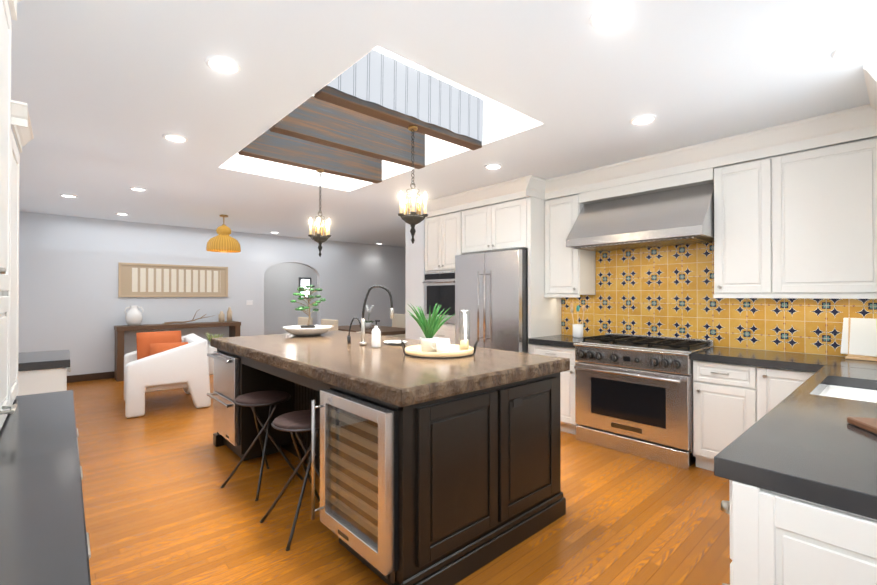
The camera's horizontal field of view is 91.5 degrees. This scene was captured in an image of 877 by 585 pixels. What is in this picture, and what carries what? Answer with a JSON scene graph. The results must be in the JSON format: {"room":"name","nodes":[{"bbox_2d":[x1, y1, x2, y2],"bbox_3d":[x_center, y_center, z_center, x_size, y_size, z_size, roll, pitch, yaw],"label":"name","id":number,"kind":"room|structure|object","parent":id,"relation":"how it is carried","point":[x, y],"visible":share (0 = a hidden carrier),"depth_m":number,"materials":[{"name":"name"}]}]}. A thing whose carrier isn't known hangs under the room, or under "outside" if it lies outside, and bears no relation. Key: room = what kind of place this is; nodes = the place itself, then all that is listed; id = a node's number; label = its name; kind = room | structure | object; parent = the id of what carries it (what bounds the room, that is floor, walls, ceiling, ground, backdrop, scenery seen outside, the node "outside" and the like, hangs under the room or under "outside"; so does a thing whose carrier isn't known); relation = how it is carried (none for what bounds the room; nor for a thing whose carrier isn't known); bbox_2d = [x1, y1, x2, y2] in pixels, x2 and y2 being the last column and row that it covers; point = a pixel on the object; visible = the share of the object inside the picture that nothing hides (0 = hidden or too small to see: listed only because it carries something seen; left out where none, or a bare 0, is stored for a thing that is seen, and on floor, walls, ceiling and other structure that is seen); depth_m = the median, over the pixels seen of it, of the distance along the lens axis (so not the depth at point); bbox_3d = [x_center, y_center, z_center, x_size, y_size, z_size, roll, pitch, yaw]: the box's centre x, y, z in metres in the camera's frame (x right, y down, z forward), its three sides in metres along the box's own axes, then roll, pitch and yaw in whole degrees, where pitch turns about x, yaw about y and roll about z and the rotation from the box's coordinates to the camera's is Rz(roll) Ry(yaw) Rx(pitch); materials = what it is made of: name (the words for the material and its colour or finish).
{"room":"kitchen","nodes":[
{"label":"kitchen","id":0,"kind":"room"},
{"bbox_2d":[18,211,405,375],"bbox_3d":[-3.474,0.120,8.921,8.130,2.620,0.120,0,0,-42],"label":"wall","id":1,"kind":"structure","parent":0,"point":[72,302],"depth_m":7.42,"materials":[{"name":"white paint"}]},
{"bbox_2d":[67,371,113,382],"bbox_3d":[-4.989,1.365,7.442,3.847,0.110,0.022,0,0,-42],"label":"baseboard","id":2,"kind":"structure","parent":1,"relation":"attached to","point":[88,377],"depth_m":6.87,"materials":[{"name":"brown wood"}]},
{"bbox_2d":[118,262,227,296],"bbox_3d":[-4.708,-0.208,7.702,1.700,0.580,0.030,0,0,-42],"label":"framed artwork","id":3,"kind":"object","parent":1,"relation":"attached to","point":[148,280],"visible":0.96,"depth_m":7.63,"materials":[{"name":"beige wood"}]},
{"bbox_2d":[246,300,252,304],"bbox_3d":[-3.780,0.202,8.551,0.120,0.090,0.015,0,0,-42],"label":"switch plate","id":4,"kind":"object","parent":1,"relation":"attached to","point":[249,302],"visible":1,"depth_m":8.55,"materials":[{"name":"white plastic"}]},
{"bbox_2d":[264,263,316,334],"bbox_3d":[-3.514,0.161,9.911,2.700,2.550,1.400,0,0,-42],"label":"wall","id":5,"kind":"structure","parent":0,"point":[281,283],"depth_m":10.48,"materials":[{"name":"white paint"}]},
{"bbox_2d":[299,277,310,298],"bbox_3d":[-3.375,-0.108,10.816,0.320,0.540,0.043,0,0,-42],"label":"window","id":6,"kind":"structure","parent":5,"relation":"in","point":[303,282],"depth_m":10.79,"materials":[{"name":"grey glass"}]},
{"bbox_2d":[211,338,402,409],"bbox_3d":[-1.130,0.452,2.861,0.012,0.074,2.885,0,0,-42],"label":"countertop edge","id":7,"kind":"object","parent":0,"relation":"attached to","point":[376,389],"depth_m":2.29,"materials":[{"name":"brown stone"}]},
{"bbox_2d":[67,375,731,584],"bbox_3d":[-0.894,1.451,6.008,8.450,0.080,11.050,0,0,-42],"label":"floor","id":8,"kind":"structure","parent":0,"point":[162,506],"depth_m":2.64,"materials":[{"name":"brown wood"}]},
{"bbox_2d":[0,0,90,584],"bbox_3d":[-1.910,0.075,1.730,0.691,2.618,4.322,0,0,-41],"label":"hutch","id":9,"kind":"object","parent":8,"relation":"on","point":[44,537],"visible":1,"depth_m":1.36,"materials":[{"name":"painted wood"},{"name":"nickel"}]},
{"bbox_2d":[124,330,210,417],"bbox_3d":[-3.460,0.962,5.430,0.848,0.892,1.120,0,0,-37],"label":"armchair","id":10,"kind":"object","parent":8,"relation":"on","point":[162,360],"visible":1,"depth_m":5.09,"materials":[{"name":"fabric"}]},
{"bbox_2d":[114,321,240,381],"bbox_3d":[-4.542,0.986,7.556,1.880,0.870,0.400,0,0,-42],"label":"console table","id":11,"kind":"object","parent":8,"relation":"on","point":[234,328],"visible":0.65,"depth_m":7.07,"materials":[{"name":"brown wood"}]},
{"bbox_2d":[124,306,143,325],"bbox_3d":[-5.053,0.382,7.096,0.271,0.330,0.240,0,0,-42],"label":"vase","id":12,"kind":"object","parent":11,"relation":"on","point":[133,316],"visible":1,"depth_m":7.03,"materials":[{"name":"white ceramic"}]},
{"bbox_2d":[162,309,214,323],"bbox_3d":[-4.450,0.426,7.652,0.840,0.252,0.066,0,0,-42],"label":"driftwood","id":13,"kind":"object","parent":11,"relation":"on","point":[185,321],"visible":1,"depth_m":7.60,"materials":[{"name":"brown wood"}]},
{"bbox_2d":[219,311,224,321],"bbox_3d":[-4.054,0.453,7.988,0.097,0.200,0.100,0,0,-42],"label":"bottle","id":14,"kind":"object","parent":11,"relation":"on","point":[222,316],"depth_m":7.95,"materials":[{"name":"beige ceramic"}]},
{"bbox_2d":[227,307,231,321],"bbox_3d":[-3.950,0.418,8.082,0.088,0.270,0.090,0,0,-42],"label":"bottle","id":15,"kind":"object","parent":11,"relation":"on","point":[229,313],"depth_m":8.05,"materials":[{"name":"beige ceramic"}]},
{"bbox_2d":[204,332,223,374],"bbox_3d":[-3.940,1.053,7.494,0.311,0.735,0.300,0,0,-42],"label":"potted plant","id":16,"kind":"object","parent":8,"relation":"on","point":[211,349],"visible":0.33,"depth_m":7.36,"materials":[{"name":"white ceramic"}]},
{"bbox_2d":[221,390,302,500],"bbox_3d":[-1.283,1.071,3.126,0.406,0.645,0.405,0,0,31],"label":"stool","id":17,"kind":"object","parent":8,"relation":"on","point":[252,400],"visible":1,"depth_m":3.08,"materials":[{"name":"black metal"}]},
{"bbox_2d":[260,409,319,550],"bbox_3d":[-0.800,1.067,2.579,0.406,0.645,0.405,0,0,-42],"label":"stool","id":18,"kind":"object","parent":8,"relation":"on","point":[296,422],"visible":0.73,"depth_m":2.53,"materials":[{"name":"black metal"}]},
{"bbox_2d":[298,317,312,324],"bbox_3d":[-2.225,0.932,7.740,0.480,0.980,0.460,0,0,-42],"label":"dining chair","id":19,"kind":"object","parent":8,"relation":"on","point":[302,320],"visible":0.08,"depth_m":7.55,"materials":[{"name":"beige fabric"}]},
{"bbox_2d":[321,319,337,330],"bbox_3d":[-1.621,0.928,7.073,0.480,0.980,0.460,0,0,-42],"label":"dining chair","id":20,"kind":"object","parent":8,"relation":"on","point":[333,323],"visible":0.23,"depth_m":6.81,"materials":[{"name":"beige fabric"}]},
{"bbox_2d":[338,325,404,335],"bbox_3d":[-1.293,1.044,7.977,1.000,0.760,1.800,0,0,-42],"label":"dining table","id":21,"kind":"object","parent":8,"relation":"on","point":[385,330],"visible":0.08,"depth_m":7.65,"materials":[{"name":"brown wood"}]},
{"bbox_2d":[365,305,373,328],"bbox_3d":[-1.296,0.448,7.910,0.301,0.430,0.302,0,0,-42],"label":"orchid pot","id":22,"kind":"object","parent":21,"relation":"on","point":[368,324],"visible":0.96,"depth_m":7.87,"materials":[{"name":"white ceramic"}]},
{"bbox_2d":[207,346,567,584],"bbox_3d":[-0.672,0.943,3.272,1.388,0.902,2.855,0,0,-42],"label":"kitchen island","id":23,"kind":"object","parent":8,"relation":"on","point":[446,471],"depth_m":2.15,"materials":[{"name":"black wood"}]},
{"bbox_2d":[219,330,558,389],"bbox_3d":[-0.635,0.471,3.309,1.320,0.108,2.885,0,0,-42],"label":"island countertop","id":24,"kind":"structure","parent":23,"relation":"on","point":[388,364],"depth_m":2.67,"materials":[{"name":"brown stone"}]},
{"bbox_2d":[282,285,332,335],"bbox_3d":[-1.283,0.174,4.212,0.480,0.494,0.480,0,0,-42],"label":"bonsai tree","id":25,"kind":"object","parent":24,"relation":"on","point":[308,329],"visible":1,"depth_m":4.14,"materials":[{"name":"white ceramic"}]},
{"bbox_2d":[347,317,360,342],"bbox_3d":[-0.695,0.309,3.499,0.074,0.215,0.126,0,0,-42],"label":"faucet","id":26,"kind":"object","parent":24,"relation":"on","point":[348,338],"visible":0.94,"depth_m":3.50,"materials":[{"name":"black metal"}]},
{"bbox_2d":[356,285,393,344],"bbox_3d":[-0.505,0.177,3.377,0.242,0.476,0.198,0,0,-42],"label":"faucet","id":27,"kind":"object","parent":24,"relation":"on","point":[362,332],"visible":1,"depth_m":3.38,"materials":[{"name":"silver metal"}]},
{"bbox_2d":[372,320,380,347],"bbox_3d":[-0.469,0.311,3.231,0.070,0.207,0.075,0,0,-42],"label":"soap dispenser","id":28,"kind":"object","parent":24,"relation":"on","point":[376,337],"visible":1,"depth_m":3.21,"materials":[{"name":"white ceramic"}]},
{"bbox_2d":[383,340,407,344],"bbox_3d":[-0.347,0.406,3.453,0.196,0.020,0.196,0,0,-42],"label":"dish","id":29,"kind":"object","parent":24,"relation":"on","point":[394,342],"visible":0.9,"depth_m":3.49,"materials":[{"name":"white ceramic"}]},
{"bbox_2d":[401,340,477,358],"bbox_3d":[0.006,0.368,2.892,0.476,0.090,0.476,0,0,-42],"label":"round tray","id":30,"kind":"object","parent":24,"relation":"on","point":[417,352],"visible":0.81,"depth_m":2.73,"materials":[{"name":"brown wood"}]},
{"bbox_2d":[407,303,454,351],"bbox_3d":[-0.082,0.235,2.889,0.334,0.328,0.334,0,0,-42],"label":"potted plant","id":31,"kind":"object","parent":30,"relation":"on","point":[430,328],"visible":1,"depth_m":2.86,"materials":[{"name":"green plant"}]},
{"bbox_2d":[431,338,449,351],"bbox_3d":[0.020,0.351,2.809,0.090,0.095,0.118,0,0,-42],"label":"mug","id":32,"kind":"object","parent":30,"relation":"on","point":[442,344],"visible":0.79,"depth_m":2.76,"materials":[{"name":"white ceramic"}]},
{"bbox_2d":[459,310,469,350],"bbox_3d":[0.176,0.259,2.890,0.080,0.280,0.080,0,0,-42],"label":"glass cylinder","id":33,"kind":"object","parent":30,"relation":"on","point":[464,344],"visible":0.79,"depth_m":2.87,"materials":[{"name":"beige"}]},
{"bbox_2d":[392,314,404,337],"bbox_3d":[-0.966,0.940,8.882,0.480,0.980,0.460,0,0,-42],"label":"dining chair","id":34,"kind":"object","parent":8,"relation":"on","point":[398,320],"visible":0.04,"depth_m":8.96,"materials":[{"name":"beige fabric"}]},
{"bbox_2d":[425,210,463,343],"bbox_3d":[0.271,0.200,5.748,0.617,2.420,0.710,0,0,-42],"label":"tall cabinet","id":35,"kind":"object","parent":8,"relation":"on","point":[442,232],"depth_m":5.52,"materials":[{"name":"white wood"}]},
{"bbox_2d":[422,272,454,323],"bbox_3d":[0.020,0.066,5.522,0.091,0.655,0.660,0,0,-42],"label":"wall oven","id":36,"kind":"object","parent":35,"relation":"in","point":[439,288],"visible":0.56,"depth_m":5.52,"materials":[{"name":"silver metal"}]},
{"bbox_2d":[455,249,527,352],"bbox_3d":[0.767,0.475,5.056,0.796,1.860,0.956,0,0,-42],"label":"fridge","id":37,"kind":"object","parent":8,"relation":"on","point":[491,292],"visible":0.46,"depth_m":4.73,"materials":[{"name":"silver metal"}]},
{"bbox_2d":[528,342,577,434],"bbox_3d":[1.378,0.970,4.522,0.617,0.865,0.547,0,0,-42],"label":"base cabinet","id":38,"kind":"object","parent":8,"relation":"on","point":[567,378],"depth_m":4.21,"materials":[{"name":"white wood"}]},
{"bbox_2d":[528,334,586,349],"bbox_3d":[1.363,0.509,4.511,0.635,0.054,0.547,0,0,-42],"label":"countertop","id":39,"kind":"structure","parent":38,"relation":"on","point":[549,339],"depth_m":4.38,"materials":[{"name":"grey stone"}]},
{"bbox_2d":[570,303,585,337],"bbox_3d":[1.500,0.299,4.602,0.143,0.365,0.180,0,0,-42],"label":"utensil crock","id":40,"kind":"object","parent":39,"relation":"on","point":[577,330],"visible":1,"depth_m":4.56,"materials":[{"name":"white ceramic"}]},
{"bbox_2d":[573,332,714,469],"bbox_3d":[1.842,0.908,3.902,0.740,0.980,0.986,0,0,-42],"label":"range","id":41,"kind":"object","parent":8,"relation":"on","point":[634,394],"visible":0.96,"depth_m":3.66,"materials":[{"name":"silver metal"}]},
{"bbox_2d":[691,358,739,470],"bbox_3d":[2.390,0.963,3.405,0.617,0.865,0.476,0,0,-42],"label":"base cabinet","id":42,"kind":"object","parent":8,"relation":"on","point":[716,385],"depth_m":3.27,"materials":[{"name":"white wood"}]},
{"bbox_2d":[692,346,876,369],"bbox_3d":[2.693,0.500,3.043,0.635,0.054,1.423,0,0,-42],"label":"countertop","id":43,"kind":"structure","parent":42,"relation":"on","point":[733,356],"depth_m":3.11,"materials":[{"name":"grey stone"}]},
{"bbox_2d":[840,318,876,360],"bbox_3d":[3.052,0.327,2.971,0.149,0.288,0.376,0,0,-42],"label":"cookbook stand","id":44,"kind":"object","parent":43,"relation":"on","point":[859,339],"visible":1,"depth_m":3.04,"materials":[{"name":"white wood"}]},
{"bbox_2d":[740,362,811,429],"bbox_3d":[2.598,0.961,3.124,0.686,0.865,0.468,0,0,-42],"label":"base cabinet","id":45,"kind":"object","parent":8,"relation":"on","point":[761,387],"depth_m":3.04,"materials":[{"name":"white wood"}]},
{"bbox_2d":[716,474,876,584],"bbox_3d":[1.207,0.948,1.146,0.571,0.865,0.612,0,0,-42],"label":"base cabinet","id":46,"kind":"object","parent":8,"relation":"on","point":[778,537],"depth_m":1.07,"materials":[{"name":"white wood"}]},
{"bbox_2d":[712,366,876,513],"bbox_3d":[1.859,0.492,1.756,2.350,0.054,0.636,0,0,-42],"label":"countertop","id":47,"kind":"structure","parent":46,"relation":"on","point":[806,444],"depth_m":1.27,"materials":[{"name":"grey stone"}]},
{"bbox_2d":[820,382,876,401],"bbox_3d":[2.101,0.628,2.032,0.704,0.240,0.454,0,0,-42],"label":"sink","id":48,"kind":"object","parent":47,"relation":"in","point":[837,389],"depth_m":2.26,"materials":[{"name":"white ceramic"}]},
{"bbox_2d":[847,417,876,434],"bbox_3d":[1.563,0.439,1.347,0.300,0.045,0.286,0,0,13],"label":"cutting boards","id":49,"kind":"object","parent":47,"relation":"on","point":[869,424],"visible":0.92,"depth_m":1.46,"materials":[{"name":"brown wood"}]},
{"bbox_2d":[800,370,815,381],"bbox_3d":[2.566,0.956,2.425,0.480,0.865,0.681,0,0,-42],"label":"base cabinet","id":50,"kind":"object","parent":8,"relation":"on","point":[813,371],"depth_m":2.86,"materials":[{"name":"white wood"}]},
{"bbox_2d":[405,206,453,339],"bbox_3d":[-0.062,0.103,6.207,0.740,2.620,0.405,0,0,-42],"label":"wall","id":51,"kind":"structure","parent":0,"point":[415,274],"depth_m":5.96,"materials":[{"name":"white paint"}]},
{"bbox_2d":[7,0,876,247],"bbox_3d":[-0.894,-1.258,6.025,8.450,0.100,11.050,0,0,-42],"label":"ceiling","id":52,"kind":"structure","parent":0,"point":[110,93],"depth_m":2.52,"materials":[{"name":"white paint"}]},
{"bbox_2d":[162,133,187,142],"bbox_3d":[-2.068,-1.221,3.355,0.168,0.021,0.204,0,0,-42],"label":"recessed light","id":53,"kind":"object","parent":52,"relation":"in","point":[176,138],"depth_m":3.37,"materials":[{"name":"white"}]},
{"bbox_2d":[205,55,240,74],"bbox_3d":[-1.154,-1.228,2.292,0.171,0.021,0.187,0,0,-42],"label":"recessed light","id":54,"kind":"object","parent":52,"relation":"in","point":[221,64],"depth_m":2.30,"materials":[{"name":"white"}]},
{"bbox_2d":[206,215,240,252],"bbox_3d":[-3.347,-0.924,6.667,0.490,0.559,0.490,0,0,-42],"label":"pendant light","id":55,"kind":"object","parent":52,"relation":"hanging from","point":[223,241],"visible":1,"depth_m":6.55,"materials":[{"name":"gold metal"}]},
{"bbox_2d":[218,46,542,191],"bbox_3d":[-0.692,-1.689,3.646,1.570,0.930,2.870,0,0,-42],"label":"skylight","id":56,"kind":"object","parent":52,"relation":"in","point":[500,121],"visible":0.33,"depth_m":4.08,"materials":[{"name":"white"}]},
{"bbox_2d":[238,128,381,182],"bbox_3d":[-1.179,-1.365,4.181,1.446,0.330,0.100,0,0,-42],"label":"beam","id":57,"kind":"structure","parent":56,"relation":"attached to","point":[268,145],"depth_m":4.10,"materials":[{"name":"brown wood"}]},
{"bbox_2d":[308,169,330,256],"bbox_3d":[-1.167,-0.772,4.200,0.221,0.855,0.214,0,0,-42],"label":"chandelier","id":58,"kind":"object","parent":57,"relation":"hanging from","point":[319,237],"visible":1,"depth_m":4.16,"materials":[{"name":"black metal"}]},
{"bbox_2d":[270,96,424,168],"bbox_3d":[-0.696,-1.368,3.647,1.446,0.330,0.100,0,0,-42],"label":"beam","id":59,"kind":"structure","parent":56,"relation":"attached to","point":[314,119],"depth_m":3.56,"materials":[{"name":"brown wood"}]},
{"bbox_2d":[313,46,424,95],"bbox_3d":[-0.692,-2.168,3.649,1.570,0.030,2.870,0,0,-42],"label":"glass","id":60,"kind":"object","parent":56,"relation":"attached to","point":[398,58],"depth_m":3.93,"materials":[{"name":"white"}]},
{"bbox_2d":[314,85,481,149],"bbox_3d":[-0.205,-1.372,3.107,1.446,0.330,0.100,0,0,-42],"label":"beam","id":61,"kind":"structure","parent":56,"relation":"attached to","point":[329,94],"depth_m":2.96,"materials":[{"name":"brown wood"}]},
{"bbox_2d":[398,125,427,243],"bbox_3d":[-0.193,-0.779,3.126,0.221,0.855,0.214,0,0,-42],"label":"chandelier","id":62,"kind":"object","parent":61,"relation":"hanging from","point":[413,218],"visible":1,"depth_m":3.09,"materials":[{"name":"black metal"}]},
{"bbox_2d":[327,49,483,141],"bbox_3d":[-0.162,-1.422,3.059,1.438,0.351,0.018,0,0,-42],"label":"panel","id":63,"kind":"object","parent":56,"relation":"attached to","point":[377,77],"visible":0.75,"depth_m":3.04,"materials":[{"name":"grey painted wood"}]},
{"bbox_2d":[484,163,501,169],"bbox_3d":[0.521,-1.217,4.096,0.190,0.021,0.183,0,0,-42],"label":"recessed light","id":64,"kind":"object","parent":52,"relation":"in","point":[492,166],"depth_m":4.12,"materials":[{"name":"white"}]},
{"bbox_2d":[590,3,630,29],"bbox_3d":[0.762,-1.230,1.896,0.182,0.021,0.172,0,0,-42],"label":"recessed light","id":65,"kind":"object","parent":52,"relation":"in","point":[610,16],"depth_m":1.90,"materials":[{"name":"white plastic"}]},
{"bbox_2d":[630,114,656,125],"bbox_3d":[1.442,-1.223,3.007,0.194,0.021,0.173,0,0,-42],"label":"recessed light","id":66,"kind":"object","parent":52,"relation":"in","point":[645,119],"depth_m":3.02,"materials":[{"name":"white"}]},
{"bbox_2d":[831,39,876,59],"bbox_3d":[2.087,-1.229,2.149,0.197,0.021,0.164,0,0,-42],"label":"recessed light","id":67,"kind":"object","parent":52,"relation":"in","point":[858,48],"depth_m":2.16,"materials":[{"name":"white plastic"}]},
{"bbox_2d":[403,358,569,409],"bbox_3d":[0.337,0.448,2.236,1.320,0.074,0.010,0,0,-42],"label":"countertop edge","id":68,"kind":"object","parent":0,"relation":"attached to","point":[434,391],"depth_m":2.11,"materials":[{"name":"brown stone"}]},
{"bbox_2d":[456,136,876,336],"bbox_3d":[1.952,0.092,4.447,0.120,2.620,4.903,0,0,-42],"label":"wall","id":69,"kind":"structure","parent":0,"point":[693,171],"depth_m":3.73,"materials":[{"name":"white paint"}]},
{"bbox_2d":[460,202,495,253],"bbox_3d":[0.693,-0.743,5.287,0.617,0.540,0.549,0,0,-42],"label":"upper cabinet","id":70,"kind":"object","parent":69,"relation":"attached to","point":[477,225],"depth_m":5.07,"materials":[{"name":"white wood"}]},
{"bbox_2d":[496,194,543,253],"bbox_3d":[0.982,-0.745,4.968,0.617,0.540,0.550,0,0,-42],"label":"upper cabinet","id":71,"kind":"object","parent":69,"relation":"attached to","point":[519,222],"depth_m":4.66,"materials":[{"name":"white wood"}]},
{"bbox_2d":[544,190,595,297],"bbox_3d":[1.429,-0.497,4.667,0.337,1.040,0.414,0,0,-42],"label":"upper cabinet","id":72,"kind":"object","parent":69,"relation":"attached to","point":[568,272],"depth_m":4.54,"materials":[{"name":"white wood"}]},
{"bbox_2d":[566,182,713,251],"bbox_3d":[1.879,-0.678,3.983,0.590,0.490,1.199,0,0,-42],"label":"range hood","id":73,"kind":"object","parent":69,"relation":"attached to","point":[680,216],"visible":0.98,"depth_m":3.79,"materials":[{"name":"silver metal"}]},
{"bbox_2d":[561,242,876,355],"bbox_3d":[2.417,-0.062,3.837,0.012,1.080,2.963,0,0,-42],"label":"backsplash","id":74,"kind":"structure","parent":69,"relation":"attached to","point":[668,291],"depth_m":3.92,"materials":[{"name":"tile"}]},
{"bbox_2d":[712,150,783,297],"bbox_3d":[2.527,-0.505,3.455,0.337,1.040,0.444,0,0,-42],"label":"upper cabinet","id":75,"kind":"object","parent":69,"relation":"attached to","point":[749,196],"depth_m":3.33,"materials":[{"name":"white wood"}]},
{"bbox_2d":[784,134,867,297],"bbox_3d":[2.818,-0.507,3.133,0.337,1.040,0.673,0,0,-42],"label":"upper cabinet","id":76,"kind":"object","parent":69,"relation":"attached to","point":[826,188],"depth_m":2.99,"materials":[{"name":"white wood"}]},
{"bbox_2d":[868,78,876,297],"bbox_3d":[2.861,-0.610,2.519,0.470,1.238,0.411,0,0,-42],"label":"upper cabinet","id":77,"kind":"object","parent":0,"relation":"attached to","point":[872,86],"depth_m":2.83,"materials":[{"name":"white wood"}]}
]}

